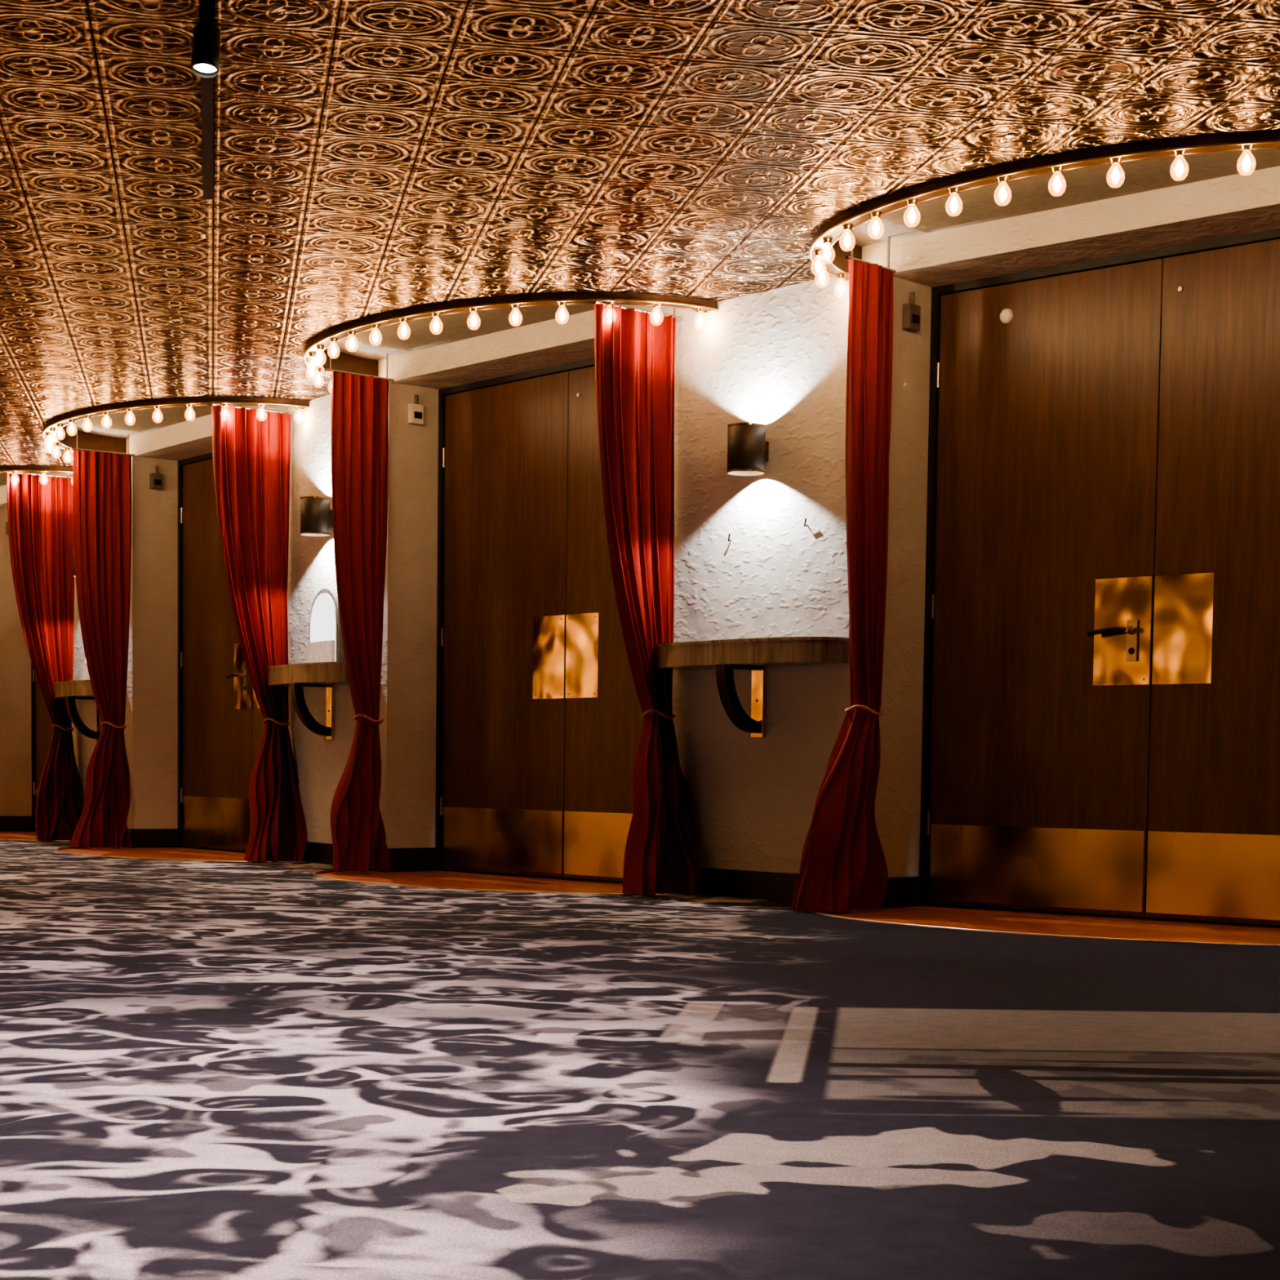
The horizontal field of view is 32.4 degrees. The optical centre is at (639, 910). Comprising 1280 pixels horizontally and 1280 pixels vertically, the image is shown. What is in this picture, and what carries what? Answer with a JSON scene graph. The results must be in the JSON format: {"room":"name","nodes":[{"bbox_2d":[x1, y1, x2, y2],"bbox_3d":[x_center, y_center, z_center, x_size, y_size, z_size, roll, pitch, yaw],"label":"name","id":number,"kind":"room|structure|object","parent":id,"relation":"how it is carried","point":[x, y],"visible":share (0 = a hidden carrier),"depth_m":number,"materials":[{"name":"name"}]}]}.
{"room":"entertainment venue","nodes":[
{"label":"entertainment venue","id":0,"kind":"room"},
{"bbox_2d":[0,472,39,487],"bbox_3d":[-5.021,-3.235,16.230,1.100,0.001,3.040,-1,4,-31],"label":"ceiling soffit","id":1,"kind":"structure","parent":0,"point":[2,475],"depth_m":16.69,"materials":[{"name":"paint"}]},
{"bbox_2d":[0,465,72,481],"bbox_3d":[-4.875,-3.127,16.268,1.056,0.216,2.712,-1,4,-31],"label":"string lights","id":2,"kind":"object","parent":1,"relation":"attached to","point":[21,468],"visible":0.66,"depth_m":15.24,"materials":[{"name":"brown metal"}]},
{"bbox_2d":[4,471,84,840],"bbox_3d":[-4.135,-1.829,15.390,0.535,2.678,0.335,-1,4,-31],"label":"curtain","id":3,"kind":"object","parent":1,"relation":"hanging from","point":[40,516],"visible":0.97,"depth_m":15.46,"materials":[{"name":"fabric"}]},
{"bbox_2d":[66,405,211,438],"bbox_3d":[-3.089,-3.018,13.199,1.100,0.001,3.040,-2,4,-36],"label":"ceiling soffit","id":4,"kind":"structure","parent":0,"point":[118,425],"depth_m":13.76,"materials":[{"name":"paint"}]},
{"bbox_2d":[69,428,134,847],"bbox_3d":[-3.491,-1.753,14.322,0.420,2.678,0.257,-2,5,-39],"label":"curtain","id":5,"kind":"object","parent":4,"relation":"hanging from","point":[102,479],"visible":1,"depth_m":14.30,"materials":[{"name":"fabric"}]},
{"bbox_2d":[42,396,309,459],"bbox_3d":[-2.946,-2.911,13.250,1.056,0.216,2.712,-2,4,-36],"label":"string lights","id":6,"kind":"object","parent":4,"relation":"attached to","point":[55,432],"visible":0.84,"depth_m":12.65,"materials":[{"name":"brown metal"}]},
{"bbox_2d":[211,403,306,862],"bbox_3d":[-2.134,-1.616,12.443,0.524,2.678,0.323,-2,4,-36],"label":"curtain","id":7,"kind":"object","parent":4,"relation":"hanging from","point":[251,452],"visible":0.98,"depth_m":12.50,"materials":[{"name":"fabric"}]},
{"bbox_2d":[331,304,594,359],"bbox_3d":[-0.977,-2.809,10.322,1.100,0.001,3.040,-2,5,-41],"label":"ceiling soffit","id":8,"kind":"structure","parent":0,"point":[420,334],"depth_m":10.77,"materials":[{"name":"paint"}]},
{"bbox_2d":[324,346,394,872],"bbox_3d":[-1.450,-1.541,11.398,0.296,2.678,0.369,1,4,7],"label":"curtain","id":9,"kind":"object","parent":8,"relation":"hanging from","point":[359,402],"visible":1,"depth_m":11.39,"materials":[{"name":"fabric"}]},
{"bbox_2d":[303,292,718,382],"bbox_3d":[-0.839,-2.703,10.385,1.056,0.216,2.712,-2,5,-41],"label":"string lights","id":10,"kind":"object","parent":8,"relation":"attached to","point":[317,352],"visible":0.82,"depth_m":9.73,"materials":[{"name":"brown metal"}]},
{"bbox_2d":[594,301,699,895],"bbox_3d":[0.052,-1.411,9.652,0.528,2.678,0.333,-2,5,-41],"label":"curtain","id":11,"kind":"object","parent":8,"relation":"hanging from","point":[634,352],"visible":0.98,"depth_m":9.71,"materials":[{"name":"fabric"}]},
{"bbox_2d":[0,840,1279,1279],"bbox_3d":[1.001,-0.075,10.014,18.000,0.001,28.000,1,4,0],"label":"floor","id":12,"kind":"structure","parent":0,"point":[210,1070],"depth_m":3.77,"materials":[{"name":"carpet"}]},
{"bbox_2d":[0,0,1279,466],"bbox_3d":[1.035,-2.662,9.851,18.000,0.001,28.000,1,4,0],"label":"ceiling","id":13,"kind":"structure","parent":0,"point":[371,157],"depth_m":7.16,"materials":[{"name":"metal"}]},
{"bbox_2d":[191,0,221,199],"bbox_3d":[-1.059,-2.306,5.369,0.080,0.200,5.100,0,4,-11],"label":"track light","id":14,"kind":"object","parent":13,"relation":"attached to","point":[206,50],"visible":1,"depth_m":5.92,"materials":[{"name":"black metal"}]},
{"bbox_2d":[0,165,1279,877],"bbox_3d":[-1.491,-1.653,13.255,1.783,2.690,20.908,-2,5,-37],"label":"wall","id":15,"kind":"structure","parent":0,"point":[776,359],"depth_m":9.65,"materials":[{"name":"paint"}]},
{"bbox_2d":[5,521,8,534],"bbox_3d":[-4.998,-3.061,17.523,0.080,0.150,0.042,-1,4,-31],"label":"alarm box","id":16,"kind":"object","parent":15,"relation":"attached to","point":[6,523],"visible":0.16,"depth_m":17.50,"materials":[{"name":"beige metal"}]},
{"bbox_2d":[31,662,53,831],"bbox_3d":[-4.295,-1.850,16.820,0.095,2.560,2.120,-1,4,-31],"label":"door","id":17,"kind":"structure","parent":15,"relation":"in","point":[42,732],"depth_m":17.65,"materials":[{"name":"brown wood"}]},
{"bbox_2d":[72,546,75,577],"bbox_3d":[-3.768,-2.370,15.018,0.186,0.200,0.163,-1,4,-30],"label":"wall sconce","id":18,"kind":"object","parent":15,"relation":"attached to","point":[73,575],"visible":0.15,"depth_m":14.97,"materials":[{"name":"brown metal"}]},
{"bbox_2d":[53,680,102,741],"bbox_3d":[-3.812,-1.356,15.065,0.256,0.408,1.096,-1,4,-30],"label":"wall shelf","id":19,"kind":"object","parent":15,"relation":"attached to","point":[70,691],"visible":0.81,"depth_m":15.01,"materials":[{"name":"brown wood"}]},
{"bbox_2d":[83,656,89,679],"bbox_3d":[-3.727,-1.772,15.084,0.074,0.421,0.400,-1,4,-30],"label":"wall sign","id":20,"kind":"object","parent":15,"relation":"attached to","point":[86,675],"visible":0.02,"depth_m":15.17,"materials":[{"name":"white plastic"}]},
{"bbox_2d":[149,466,163,489],"bbox_3d":[-3.178,-2.845,14.489,0.080,0.150,0.042,-2,4,-36],"label":"alarm box","id":21,"kind":"object","parent":15,"relation":"attached to","point":[156,480],"visible":1,"depth_m":14.48,"materials":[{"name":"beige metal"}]},
{"bbox_2d":[177,452,265,852],"bbox_3d":[-2.430,-1.637,13.838,0.145,2.560,2.120,-2,4,-36],"label":"door","id":22,"kind":"structure","parent":15,"relation":"in","point":[221,726],"depth_m":14.35,"materials":[{"name":"brown wood"}]},
{"bbox_2d":[266,662,348,740],"bbox_3d":[-1.816,-1.145,12.139,0.256,0.408,1.096,-1,4,-32],"label":"wall shelf","id":23,"kind":"object","parent":15,"relation":"attached to","point":[317,674],"visible":0.94,"depth_m":12.08,"materials":[{"name":"brown wood"}]},
{"bbox_2d":[299,496,333,536],"bbox_3d":[-1.772,-2.159,12.094,0.186,0.200,0.163,-1,4,-32],"label":"wall sconce","id":24,"kind":"object","parent":15,"relation":"attached to","point":[316,514],"visible":0.98,"depth_m":12.02,"materials":[{"name":"brown metal"}]},
{"bbox_2d":[306,588,345,662],"bbox_3d":[-1.733,-1.561,12.161,0.074,0.421,0.400,-1,4,-32],"label":"wall sign","id":25,"kind":"object","parent":15,"relation":"attached to","point":[325,644],"visible":0.82,"depth_m":12.11,"materials":[{"name":"white plastic"}]},
{"bbox_2d":[408,394,423,424],"bbox_3d":[-1.177,-2.636,11.600,0.080,0.150,0.042,-2,5,-41],"label":"alarm box","id":26,"kind":"object","parent":15,"relation":"attached to","point":[415,411],"visible":1,"depth_m":11.59,"materials":[{"name":"white plastic"}]},
{"bbox_2d":[0,816,921,909],"bbox_3d":[-1.526,-0.373,13.327,1.764,0.125,20.913,-2,5,-37],"label":"baseboard","id":27,"kind":"structure","parent":15,"relation":"attached to","point":[903,891],"depth_m":9.77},
{"bbox_2d":[435,357,644,883],"bbox_3d":[-0.350,-1.432,11.034,0.096,2.560,2.120,-2,5,-41],"label":"door","id":28,"kind":"structure","parent":15,"relation":"in","point":[540,719],"depth_m":11.23,"materials":[{"name":"brown wood"}]},
{"bbox_2d":[0,839,1279,946],"bbox_3d":[-1.481,-0.259,12.387,2.204,0.010,20.119,-2,5,-38],"label":"floor","id":29,"kind":"structure","parent":15,"relation":"attached to","point":[314,873],"depth_m":8.58,"materials":[{"name":"wood"}]},
{"bbox_2d":[726,422,768,475],"bbox_3d":[0.460,-1.958,9.374,0.186,0.200,0.163,-2,5,-40],"label":"wall sconce","id":30,"kind":"object","parent":15,"relation":"attached to","point":[748,451],"visible":1,"depth_m":9.30,"materials":[{"name":"brown metal"}]},
{"bbox_2d":[655,636,848,737],"bbox_3d":[0.419,-0.943,9.415,0.257,0.408,1.096,-2,5,-40],"label":"wall shelf","id":31,"kind":"object","parent":15,"relation":"attached to","point":[726,655],"visible":0.99,"depth_m":9.34,"materials":[{"name":"brown wood"}]},
{"bbox_2d":[727,518,807,541],"bbox_3d":[0.544,-1.623,9.416,0.025,0.063,0.491,-2,5,-40],"label":"wall hooks","id":32,"kind":"object","parent":15,"relation":"attached to","point":[805,525],"visible":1,"depth_m":9.25,"materials":[{"name":"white metal"}]},
{"bbox_2d":[902,292,920,331],"bbox_3d":[1.109,-2.441,8.980,0.042,0.150,0.080,4,5,43],"label":"alarm box","id":33,"kind":"object","parent":15,"relation":"attached to","point":[911,312],"visible":1,"depth_m":8.96,"materials":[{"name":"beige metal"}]},
{"bbox_2d":[919,228,1279,927],"bbox_3d":[1.977,-1.240,8.480,2.120,2.560,0.145,4,5,43],"label":"door","id":34,"kind":"structure","parent":15,"relation":"in","point":[1100,736],"depth_m":8.61,"materials":[{"name":"brown wood"}]},
{"bbox_2d":[0,831,1279,944],"bbox_3d":[-2.996,-0.309,13.009,26.000,0.001,34.000,1,4,0],"label":"floor","id":35,"kind":"structure","parent":0,"point":[1023,922],"depth_m":8.74,"materials":[{"name":"brown wood"}]},
{"bbox_2d":[840,148,1279,246],"bbox_3d":[1.430,-2.613,7.727,3.040,0.001,1.100,4,5,43],"label":"ceiling soffit","id":36,"kind":"structure","parent":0,"point":[1037,193],"depth_m":8.07,"materials":[{"name":"paint"}]},
{"bbox_2d":[791,229,896,911],"bbox_3d":[0.816,-1.342,8.723,0.302,2.678,0.518,4,5,43],"label":"curtain","id":37,"kind":"object","parent":36,"relation":"hanging from","point":[843,866],"visible":0.99,"depth_m":8.72,"materials":[{"name":"fabric"}]},
{"bbox_2d":[808,130,1279,292],"bbox_3d":[1.562,-2.508,7.803,2.712,0.216,1.056,4,5,43],"label":"string lights","id":38,"kind":"object","parent":36,"relation":"attached to","point":[828,251],"visible":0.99,"depth_m":7.43,"materials":[{"name":"brown metal"}]}
]}

